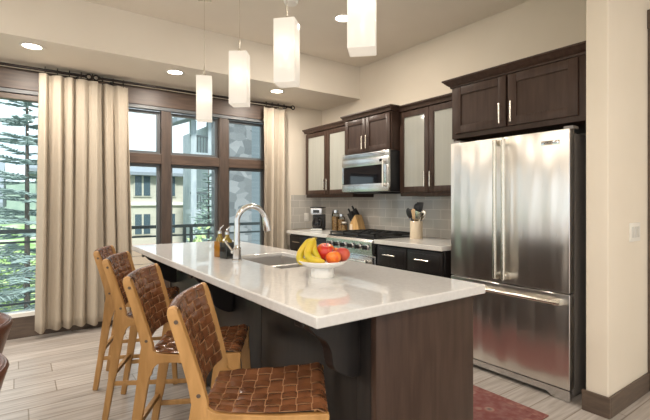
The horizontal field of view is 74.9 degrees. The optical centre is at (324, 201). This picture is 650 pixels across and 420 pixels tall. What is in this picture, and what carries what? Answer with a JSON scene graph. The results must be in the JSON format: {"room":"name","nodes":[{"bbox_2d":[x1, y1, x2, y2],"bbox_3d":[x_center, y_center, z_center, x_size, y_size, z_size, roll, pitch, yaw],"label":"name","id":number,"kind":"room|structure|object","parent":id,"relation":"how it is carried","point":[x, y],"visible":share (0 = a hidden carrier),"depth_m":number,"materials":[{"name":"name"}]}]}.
{"room":"kitchen","nodes":[
{"label":"kitchen","id":0,"kind":"room"},
{"bbox_2d":[2,309,34,313],"bbox_3d":[-3.486,1.435,4.576,8.100,0.190,1.399,0,0,-36],"label":"floor","id":1,"kind":"structure","parent":0,"point":[27,309],"depth_m":5.18,"materials":[{"name":"grey"}]},
{"bbox_2d":[0,222,259,306],"bbox_3d":[-3.837,0.838,5.062,8.100,1.005,0.040,0,0,-36],"label":"balcony railing","id":2,"kind":"object","parent":1,"relation":"on","point":[184,226],"visible":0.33,"depth_m":6.00,"materials":[{"name":"grey metal"}]},
{"bbox_2d":[0,61,321,249],"bbox_3d":[-3.133,-0.005,3.856,7.830,2.570,0.180,0,0,-36],"label":"wall","id":3,"kind":"structure","parent":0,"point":[299,119],"depth_m":5.09,"materials":[{"name":"paint"}]},
{"bbox_2d":[0,91,70,339],"bbox_3d":[-3.514,0.133,3.563,2.370,2.294,0.110,0,0,-36],"label":"window","id":4,"kind":"structure","parent":3,"relation":"attached to","point":[23,325],"depth_m":4.00,"materials":[{"name":"brown wood"}]},
{"bbox_2d":[0,62,91,79],"bbox_3d":[-3.268,-1.232,3.586,2.295,0.081,0.097,0,0,-36],"label":"curtain rod","id":5,"kind":"object","parent":3,"relation":"attached to","point":[1,63],"visible":0.82,"depth_m":3.99,"materials":[{"name":"brown metal"}]},
{"bbox_2d":[35,67,97,333],"bbox_3d":[-2.474,-0.026,4.077,0.524,2.482,0.165,0,0,-36],"label":"curtain","id":6,"kind":"object","parent":5,"relation":"hanging from","point":[66,278],"visible":1,"depth_m":4.07,"materials":[{"name":"fabric"}]},
{"bbox_2d":[71,320,112,330],"bbox_3d":[-1.605,1.220,4.857,2.240,0.120,0.017,0,0,-36],"label":"baseboard","id":7,"kind":"structure","parent":3,"relation":"attached to","point":[86,326],"depth_m":4.27,"materials":[{"name":"brown wood"}]},
{"bbox_2d":[93,75,294,109],"bbox_3d":[-1.377,-1.232,4.951,2.370,0.081,0.097,0,0,-36],"label":"curtain rod","id":8,"kind":"object","parent":3,"relation":"attached to","point":[99,78],"visible":0.8,"depth_m":4.65,"materials":[{"name":"brown metal"}]},
{"bbox_2d":[91,77,131,321],"bbox_3d":[-2.204,-0.029,4.361,0.440,2.478,0.117,0,0,-34],"label":"curtain","id":9,"kind":"object","parent":8,"relation":"hanging from","point":[114,193],"visible":0.57,"depth_m":4.37,"materials":[{"name":"fabric"}]},
{"bbox_2d":[264,102,286,248],"bbox_3d":[-0.641,-0.028,5.453,0.370,2.479,0.126,0,0,-36],"label":"curtain","id":10,"kind":"object","parent":8,"relation":"hanging from","point":[275,120],"visible":0.77,"depth_m":5.47,"materials":[{"name":"fabric"}]},
{"bbox_2d":[128,108,264,287],"bbox_3d":[-1.577,0.133,4.972,2.060,2.294,0.130,0,0,-36],"label":"window","id":11,"kind":"structure","parent":3,"relation":"attached to","point":[163,159],"depth_m":4.98,"materials":[{"name":"brown wood"}]},
{"bbox_2d":[291,195,321,228],"bbox_3d":[-0.249,0.136,5.855,0.508,0.456,0.011,0,0,-36],"label":"tiled wall","id":12,"kind":"structure","parent":3,"relation":"attached to","point":[300,204],"depth_m":5.79,"materials":[{"name":"beige tile"}]},
{"bbox_2d":[304,213,308,220],"bbox_3d":[-0.254,0.212,5.838,0.070,0.115,0.009,0,0,-36],"label":"outlet plate","id":13,"kind":"object","parent":12,"relation":"attached to","point":[306,215],"visible":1,"depth_m":5.83,"materials":[{"name":"white plastic"}]},
{"bbox_2d":[0,0,529,110],"bbox_3d":[-0.082,-1.565,0.712,9.500,0.550,8.850,0,0,-36],"label":"ceiling","id":14,"kind":"structure","parent":0,"point":[128,40],"depth_m":3.91,"materials":[{"name":"paint"}]},
{"bbox_2d":[19,42,44,50],"bbox_3d":[-2.426,-1.286,3.513,0.180,0.007,0.180,0,0,-36],"label":"recessed light","id":15,"kind":"object","parent":14,"relation":"in","point":[32,46],"visible":1,"depth_m":3.52,"materials":[{"name":"white"}]},
{"bbox_2d":[165,69,183,74],"bbox_3d":[-1.490,-1.286,4.216,0.180,0.007,0.180,0,0,-36],"label":"recessed light","id":16,"kind":"object","parent":14,"relation":"in","point":[170,71],"visible":1,"depth_m":4.22,"materials":[{"name":"white"}]},
{"bbox_2d":[196,0,211,121],"bbox_3d":[-0.981,-1.177,3.448,0.120,1.039,0.120,0,0,-13],"label":"pendant lamp","id":17,"kind":"object","parent":14,"relation":"hanging from","point":[203,82],"visible":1,"depth_m":3.39,"materials":[{"name":"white glass"}]},
{"bbox_2d":[229,0,249,106],"bbox_3d":[-0.583,-1.177,2.897,0.120,1.039,0.120,0,0,2],"label":"pendant lamp","id":18,"kind":"object","parent":14,"relation":"hanging from","point":[239,61],"visible":1,"depth_m":2.84,"materials":[{"name":"white glass"}]},
{"bbox_2d":[269,89,284,92],"bbox_3d":[-0.559,-1.286,4.940,0.180,0.007,0.180,0,0,-36],"label":"recessed light","id":19,"kind":"object","parent":14,"relation":"in","point":[272,90],"visible":1,"depth_m":4.94,"materials":[{"name":"white"}]},
{"bbox_2d":[273,6,299,87],"bbox_3d":[-0.214,-1.177,2.386,0.120,1.039,0.120,0,0,11],"label":"pendant lamp","id":20,"kind":"object","parent":14,"relation":"hanging from","point":[286,30],"visible":1,"depth_m":2.33,"materials":[{"name":"white glass"}]},
{"bbox_2d":[284,0,297,6],"bbox_3d":[-0.285,-1.671,3.553,0.124,0.036,0.124,0,0,-36],"label":"smoke detector","id":21,"kind":"object","parent":14,"relation":"attached to","point":[291,3],"visible":1,"depth_m":3.54,"materials":[{"name":"white plastic"}]},
{"bbox_2d":[333,14,346,22],"bbox_3d":[0.166,-1.687,3.901,0.180,0.007,0.180,0,0,-36],"label":"recessed light","id":22,"kind":"object","parent":14,"relation":"in","point":[342,18],"visible":0.66,"depth_m":3.90,"materials":[{"name":"white"}]},
{"bbox_2d":[347,0,375,56],"bbox_3d":[0.163,-1.177,1.863,0.120,1.039,0.120,0,0,9],"label":"pendant lamp","id":23,"kind":"object","parent":14,"relation":"hanging from","point":[361,14],"visible":1,"depth_m":1.81,"materials":[{"name":"white glass"}]},
{"bbox_2d":[0,325,649,419],"bbox_3d":[-0.082,1.340,0.712,9.500,0.120,8.850,0,0,-36],"label":"floor","id":24,"kind":"structure","parent":0,"point":[51,376],"depth_m":2.89,"materials":[{"name":"brown wood"}]},
{"bbox_2d":[0,353,8,389],"bbox_3d":[-1.170,0.889,1.197,0.449,0.791,0.558,0,0,-36],"label":"barrel chair","id":25,"kind":"object","parent":24,"relation":"on","point":[4,363],"visible":1,"depth_m":1.28,"materials":[{"name":"brown leather"}]},
{"bbox_2d":[0,312,12,353],"bbox_3d":[-1.514,0.889,1.682,0.449,0.791,0.558,0,0,-36],"label":"barrel chair","id":26,"kind":"object","parent":24,"relation":"on","point":[6,321],"visible":0.99,"depth_m":1.74,"materials":[{"name":"leather"}]},
{"bbox_2d":[92,245,180,390],"bbox_3d":[-1.356,0.806,3.109,0.565,0.951,0.423,0,0,-14],"label":"counter stool","id":27,"kind":"object","parent":24,"relation":"on","point":[99,254],"visible":0.4,"depth_m":2.89,"materials":[{"name":"wood"}]},
{"bbox_2d":[102,251,206,419],"bbox_3d":[-1.065,0.806,2.692,0.565,0.951,0.424,0,0,-9],"label":"counter stool","id":28,"kind":"object","parent":24,"relation":"on","point":[117,266],"visible":0.51,"depth_m":2.50,"materials":[{"name":"wood"}]},
{"bbox_2d":[123,263,250,419],"bbox_3d":[-0.655,0.806,2.098,0.565,0.951,0.423,0,0,-5],"label":"counter stool","id":29,"kind":"object","parent":24,"relation":"on","point":[145,288],"visible":0.77,"depth_m":2.04,"materials":[{"name":"leather"}]},
{"bbox_2d":[167,282,329,419],"bbox_3d":[-0.254,0.806,1.557,0.565,0.951,0.423,0,0,-3],"label":"counter stool","id":30,"kind":"object","parent":24,"relation":"on","point":[251,393],"visible":1,"depth_m":1.51,"materials":[{"name":"brown leather"}]},
{"bbox_2d":[142,255,472,419],"bbox_3d":[-0.438,0.844,2.730,0.884,0.872,2.640,0,0,-36],"label":"base cabinet","id":31,"kind":"object","parent":24,"relation":"on","point":[416,363],"visible":0.44,"depth_m":1.74,"materials":[{"name":"brown wood"}]},
{"bbox_2d":[132,240,484,328],"bbox_3d":[-0.454,0.386,2.716,0.910,0.040,2.724,0,0,-36],"label":"countertop","id":32,"kind":"structure","parent":31,"relation":"on","point":[356,291],"depth_m":1.88,"materials":[{"name":"stone"}]},
{"bbox_2d":[214,225,223,256],"bbox_3d":[-0.700,0.260,2.824,0.056,0.212,0.056,0,0,37],"label":"oil bottle","id":33,"kind":"object","parent":32,"relation":"on","point":[219,238],"visible":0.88,"depth_m":2.81,"materials":[{"name":"orange"}]},
{"bbox_2d":[220,225,233,258],"bbox_3d":[-0.634,0.260,2.749,0.068,0.212,0.068,0,0,37],"label":"oil bottle","id":34,"kind":"object","parent":32,"relation":"on","point":[225,252],"visible":0.85,"depth_m":2.73,"materials":[{"name":"black"}]},
{"bbox_2d":[224,204,270,261],"bbox_3d":[-0.478,0.189,2.662,0.296,0.354,0.086,0,0,-21],"label":"faucet","id":35,"kind":"object","parent":32,"relation":"on","point":[236,251],"visible":1,"depth_m":2.62,"materials":[{"name":"silver metal"}]},
{"bbox_2d":[243,255,303,268],"bbox_3d":[-0.276,0.479,2.699,0.374,0.189,0.654,0,0,-36],"label":"sink","id":36,"kind":"object","parent":32,"relation":"in","point":[280,261],"visible":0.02,"depth_m":2.98,"materials":[{"name":"silver metal"}]},
{"bbox_2d":[275,264,303,268],"bbox_3d":[-0.146,0.466,2.518,0.374,0.157,0.209,0,0,-36],"label":"basin","id":37,"kind":"object","parent":36,"relation":"in","point":[287,265],"depth_m":2.59,"materials":[{"name":"silver metal"}]},
{"bbox_2d":[299,260,346,278],"bbox_3d":[-0.012,0.325,2.076,0.242,0.083,0.242,0,0,-36],"label":"fruit bowl","id":38,"kind":"object","parent":32,"relation":"on","point":[325,270],"visible":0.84,"depth_m":2.02,"materials":[{"name":"white ceramic"}]},
{"bbox_2d":[296,238,310,264],"bbox_3d":[-0.095,0.242,2.075,0.084,0.132,0.097,0,0,18],"label":"banana","id":39,"kind":"object","parent":38,"relation":"on","point":[300,253],"visible":0.68,"depth_m":2.06,"materials":[{"name":"yellow food"}]},
{"bbox_2d":[304,237,324,262],"bbox_3d":[-0.057,0.236,2.036,0.081,0.122,0.131,0,0,-20],"label":"banana","id":40,"kind":"object","parent":38,"relation":"on","point":[309,257],"visible":0.9,"depth_m":2.02,"materials":[{"name":"yellow food"}]},
{"bbox_2d":[311,237,321,258],"bbox_3d":[-0.047,0.234,2.065,0.040,0.120,0.096,0,0,-22],"label":"banana","id":41,"kind":"object","parent":38,"relation":"on","point":[315,253],"visible":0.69,"depth_m":2.05,"materials":[{"name":"yellow food"}]},
{"bbox_2d":[317,243,334,261],"bbox_3d":[0.003,0.246,2.110,0.099,0.100,0.098,0,0,-15],"label":"apple","id":42,"kind":"object","parent":38,"relation":"on","point":[323,249],"visible":0.62,"depth_m":2.07,"materials":[{"name":"red plant"}]},
{"bbox_2d":[326,249,340,262],"bbox_3d":[0.040,0.263,2.031,0.075,0.073,0.075,0,0,36],"label":"peach","id":43,"kind":"object","parent":38,"relation":"on","point":[334,256],"visible":0.8,"depth_m":2.00,"materials":[{"name":"orange plant"}]},
{"bbox_2d":[336,248,349,260],"bbox_3d":[0.087,0.259,2.090,0.074,0.068,0.073,0,0,25],"label":"apple","id":44,"kind":"object","parent":38,"relation":"on","point":[345,254],"visible":0.8,"depth_m":2.06,"materials":[{"name":"red food"}]},
{"bbox_2d":[290,234,325,250],"bbox_3d":[0.036,0.844,5.288,0.682,0.871,0.865,0,0,-36],"label":"base cabinet","id":45,"kind":"object","parent":24,"relation":"on","point":[296,241],"visible":0.15,"depth_m":5.27,"materials":[{"name":"black wood"}]},
{"bbox_2d":[287,228,335,237],"bbox_3d":[0.037,0.386,5.299,0.671,0.040,0.888,0,0,-36],"label":"countertop","id":46,"kind":"structure","parent":45,"relation":"on","point":[307,232],"depth_m":5.19,"materials":[{"name":"stone"}]},
{"bbox_2d":[310,207,325,230],"bbox_3d":[-0.091,0.216,5.482,0.160,0.300,0.262,0,0,12],"label":"coffee maker","id":47,"kind":"object","parent":46,"relation":"on","point":[319,213],"visible":1,"depth_m":5.40,"materials":[{"name":"black plastic"}]},
{"bbox_2d":[332,210,339,230],"bbox_3d":[0.137,0.236,5.450,0.100,0.260,0.100,0,0,-36],"label":"spice jar","id":48,"kind":"object","parent":46,"relation":"on","point":[334,218],"visible":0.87,"depth_m":5.41,"materials":[{"name":"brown glass"}]},
{"bbox_2d":[338,214,344,230],"bbox_3d":[0.206,0.261,5.371,0.092,0.210,0.092,0,0,-36],"label":"spice jar","id":49,"kind":"object","parent":46,"relation":"on","point":[340,221],"visible":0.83,"depth_m":5.34,"materials":[{"name":"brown glass"}]},
{"bbox_2d":[341,222,346,229],"bbox_3d":[0.237,0.306,5.208,0.076,0.120,0.076,0,0,-36],"label":"spice jar","id":50,"kind":"object","parent":46,"relation":"on","point":[343,227],"visible":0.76,"depth_m":5.18,"materials":[{"name":"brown glass"}]},
{"bbox_2d":[350,215,364,229],"bbox_3d":[0.397,0.261,5.140,0.111,0.209,0.180,0,0,-36],"label":"knife block","id":51,"kind":"object","parent":46,"relation":"on","point":[357,223],"visible":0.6,"depth_m":5.11,"materials":[{"name":"brown wood"}]},
{"bbox_2d":[326,229,409,264],"bbox_3d":[0.486,0.802,4.604,0.744,0.956,0.752,0,0,-36],"label":"gas range","id":52,"kind":"object","parent":24,"relation":"on","point":[360,244],"visible":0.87,"depth_m":4.35,"materials":[{"name":"silver metal"}]},
{"bbox_2d":[329,233,409,238],"bbox_3d":[0.522,0.363,4.630,0.655,0.010,0.748,0,0,-36],"label":"cooktop","id":53,"kind":"object","parent":52,"relation":"in","point":[337,235],"depth_m":4.38,"materials":[{"name":"black metal"}]},
{"bbox_2d":[377,244,453,277],"bbox_3d":[0.978,0.844,3.983,0.682,0.871,0.805,0,0,-36],"label":"base cabinet","id":54,"kind":"object","parent":24,"relation":"on","point":[430,262],"visible":0.3,"depth_m":3.72,"materials":[{"name":"black wood"}]},
{"bbox_2d":[374,236,450,250],"bbox_3d":[0.982,0.386,3.989,0.671,0.040,0.811,0,0,-36],"label":"countertop","id":55,"kind":"structure","parent":54,"relation":"on","point":[427,243],"depth_m":3.84,"materials":[{"name":"stone"}]},
{"bbox_2d":[410,221,422,238],"bbox_3d":[0.910,0.279,4.233,0.126,0.175,0.126,0,0,-36],"label":"utensil crock","id":56,"kind":"object","parent":55,"relation":"on","point":[416,228],"visible":0.96,"depth_m":4.18,"materials":[{"name":"beige ceramic"}]},
{"bbox_2d":[406,208,412,220],"bbox_3d":[0.874,0.209,4.252,0.149,0.294,0.027,0,0,45],"label":"ladle","id":57,"kind":"object","parent":56,"relation":"in","point":[408,210],"visible":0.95,"depth_m":4.26,"materials":[{"name":"black plastic"}]},
{"bbox_2d":[411,209,414,220],"bbox_3d":[0.890,0.211,4.240,0.066,0.287,0.056,0,0,23],"label":"wooden spoon","id":58,"kind":"object","parent":56,"relation":"in","point":[412,210],"visible":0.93,"depth_m":4.23,"materials":[{"name":"brown wood"}]},
{"bbox_2d":[413,203,418,210],"bbox_3d":[0.921,0.185,4.276,0.030,0.339,0.073,0,0,-21],"label":"slotted spoon","id":59,"kind":"object","parent":56,"relation":"in","point":[416,206],"visible":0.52,"depth_m":4.26,"materials":[{"name":"black plastic"}]},
{"bbox_2d":[415,210,421,222],"bbox_3d":[0.912,0.220,4.190,0.043,0.272,0.129,0,0,-11],"label":"turner","id":60,"kind":"object","parent":56,"relation":"in","point":[418,214],"visible":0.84,"depth_m":4.17,"materials":[{"name":"silver metal"}]},
{"bbox_2d":[417,202,423,211],"bbox_3d":[0.943,0.179,4.238,0.031,0.350,0.084,0,0,-36],"label":"spatula","id":61,"kind":"object","parent":56,"relation":"in","point":[420,204],"visible":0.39,"depth_m":4.23,"materials":[{"name":"black plastic"}]},
{"bbox_2d":[421,210,425,219],"bbox_3d":[0.941,0.217,4.210,0.025,0.279,0.146,0,0,-40],"label":"serving spoon","id":62,"kind":"object","parent":56,"relation":"in","point":[423,215],"visible":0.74,"depth_m":4.17,"materials":[{"name":"silver metal"}]},
{"bbox_2d":[473,385,548,419],"bbox_3d":[0.431,1.275,3.129,0.760,0.008,2.030,0,0,-36],"label":"rug","id":63,"kind":"object","parent":24,"relation":"on","point":[487,405],"visible":0.27,"depth_m":2.60,"materials":[{"name":"fabric"}]},
{"bbox_2d":[451,125,585,402],"bbox_3d":[1.507,0.395,3.221,0.686,1.770,0.920,0,0,-36],"label":"refrigerator","id":64,"kind":"object","parent":24,"relation":"on","point":[518,202],"visible":0.94,"depth_m":2.92,"materials":[{"name":"grey metal"}]},
{"bbox_2d":[322,0,585,238],"bbox_3d":[1.099,-0.205,4.553,0.150,2.970,3.700,0,0,-36],"label":"wall","id":65,"kind":"structure","parent":0,"point":[532,27],"depth_m":4.07,"materials":[{"name":"paint"}]},
{"bbox_2d":[302,120,373,197],"bbox_3d":[0.135,-0.508,5.407,0.384,0.907,1.012,0,0,-36],"label":"upper cabinet","id":66,"kind":"object","parent":65,"relation":"attached to","point":[325,144],"visible":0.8,"depth_m":5.32,"materials":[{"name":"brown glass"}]},
{"bbox_2d":[340,104,399,155],"bbox_3d":[0.606,-0.744,4.652,0.503,0.444,0.809,0,0,-36],"label":"upper cabinet","id":67,"kind":"object","parent":65,"relation":"attached to","point":[375,129],"visible":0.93,"depth_m":4.44,"materials":[{"name":"brown wood"}]},
{"bbox_2d":[342,150,400,193],"bbox_3d":[0.594,-0.304,4.643,0.531,0.429,0.745,0,0,-36],"label":"microwave","id":68,"kind":"object","parent":67,"relation":"attached to","point":[377,172],"visible":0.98,"depth_m":4.42,"materials":[{"name":"silver metal"}]},
{"bbox_2d":[322,194,450,238],"bbox_3d":[0.714,0.097,4.947,0.011,0.534,2.587,0,0,-36],"label":"tiled wall","id":69,"kind":"structure","parent":65,"relation":"attached to","point":[380,211],"depth_m":4.84,"materials":[{"name":"grey tile"}]},
{"bbox_2d":[399,93,453,196],"bbox_3d":[1.099,-0.508,4.072,0.384,0.907,0.768,0,0,-36],"label":"upper cabinet","id":70,"kind":"object","parent":65,"relation":"attached to","point":[426,140],"visible":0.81,"depth_m":4.00,"materials":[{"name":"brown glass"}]},
{"bbox_2d":[442,41,585,141],"bbox_3d":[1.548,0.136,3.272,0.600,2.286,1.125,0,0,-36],"label":"upper cabinet","id":71,"kind":"object","parent":65,"relation":"attached to","point":[546,91],"visible":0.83,"depth_m":3.03,"materials":[{"name":"brown wood"}]},
{"bbox_2d":[586,0,649,396],"bbox_3d":[2.481,-0.205,3.168,2.070,2.970,0.125,0,0,-36],"label":"wall","id":72,"kind":"structure","parent":0,"point":[616,30],"depth_m":2.61,"materials":[{"name":"paint"}]},
{"bbox_2d":[582,372,649,419],"bbox_3d":[1.887,1.218,2.740,0.643,0.125,0.155,0,0,-36],"label":"baseboard","id":73,"kind":"structure","parent":72,"relation":"attached to","point":[600,405],"depth_m":2.59,"materials":[{"name":"brown wood"}]},
{"bbox_2d":[629,222,639,241],"bbox_3d":[2.002,0.195,2.738,0.170,0.120,0.011,0,0,-36],"label":"switch plate","id":74,"kind":"object","parent":72,"relation":"attached to","point":[634,228],"visible":1,"depth_m":2.73,"materials":[{"name":"white plastic"}]},
{"bbox_2d":[647,9,649,372],"bbox_3d":[2.647,-0.010,3.185,1.120,2.580,0.039,0,0,-36],"label":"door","id":75,"kind":"structure","parent":72,"relation":"in","point":[648,11],"depth_m":2.87,"materials":[{"name":"brown wood"}]},
{"label":"outside","id":76,"kind":"structure","parent":0,"visible":0},
{"bbox_2d":[0,224,35,300],"bbox_3d":[-30.722,4.830,68.220,150.000,0.300,133.400,0,0,-36],"label":"ground","id":77,"kind":"structure","parent":76,"point":[18,226],"depth_m":52.67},
{"bbox_2d":[0,162,6,206],"bbox_3d":[-20.518,1.280,19.723,9.000,6.800,7.400,0,0,-36],"label":"house","id":78,"kind":"structure","parent":77,"relation":"on","point":[3,203],"depth_m":21.68,"materials":[{"name":"beige"}]},
{"bbox_2d":[0,244,35,312],"bbox_3d":[-10.484,3.027,13.199,4.357,3.519,4.618,0,0,-36],"label":"shrub","id":79,"kind":"object","parent":77,"relation":"on","point":[1,260],"visible":0.09,"depth_m":13.04,"materials":[{"name":"green plant"}]},
{"bbox_2d":[0,100,37,311],"bbox_3d":[-5.349,0.880,7.710,3.428,7.600,3.445,0,0,20],"label":"conifer tree","id":80,"kind":"object","parent":77,"relation":"on","point":[26,140],"visible":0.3,"depth_m":7.44,"materials":[{"name":"green plant"}]},
{"bbox_2d":[29,161,182,269],"bbox_3d":[-12.736,0.980,32.181,16.200,7.400,9.900,0,0,-36],"label":"apartment building","id":81,"kind":"structure","parent":77,"relation":"on","point":[142,179],"depth_m":27.87,"materials":[{"name":"beige"}]},
{"bbox_2d":[172,114,210,241],"bbox_3d":[-3.910,-0.720,25.417,11.600,10.800,6.200,0,0,-36],"label":"building","id":82,"kind":"structure","parent":77,"relation":"on","point":[196,141],"depth_m":21.13,"materials":[{"name":"grey"}]},
{"bbox_2d":[187,227,211,241],"bbox_3d":[-2.283,2.566,7.832,0.885,4.232,0.901,0,0,-36],"label":"shrub","id":83,"kind":"object","parent":77,"relation":"on","point":[199,238],"visible":0.02,"depth_m":7.87,"materials":[{"name":"green plant"}]},
{"bbox_2d":[194,194,210,240],"bbox_3d":[-4.728,2.037,18.072,2.056,5.298,2.066,0,0,-36],"label":"shrub","id":84,"kind":"object","parent":77,"relation":"on","point":[209,194],"visible":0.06,"depth_m":17.84,"materials":[{"name":"green plant"}]},
{"bbox_2d":[211,118,259,244],"bbox_3d":[-0.833,0.680,10.127,3.500,8.000,1.000,0,0,-36],"label":"stone pier","id":85,"kind":"structure","parent":77,"relation":"on","point":[244,140],"depth_m":8.92,"materials":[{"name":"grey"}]},
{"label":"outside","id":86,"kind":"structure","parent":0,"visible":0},
{"bbox_3d":[-4.721,4.669,15.090,70.000,0.019,5.000,0,0,-36],"label":"road","id":87,"kind":"object","parent":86,"visible":0},
{"bbox_2d":[186,170,210,241],"bbox_3d":[-3.970,1.680,14.703,2.058,6.000,2.247,0,0,-36],"label":"conifer tree","id":88,"kind":"object","parent":87,"relation":"on","point":[208,205],"visible":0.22,"depth_m":14.55,"materials":[{"name":"green plant"}]},
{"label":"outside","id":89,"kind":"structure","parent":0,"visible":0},
{"bbox_2d":[0,181,35,224],"bbox_3d":[-44.804,0.167,108.248,234.000,9.026,8.000,0,0,-36],"label":"hills","id":90,"kind":"structure","parent":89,"point":[16,205],"depth_m":89.36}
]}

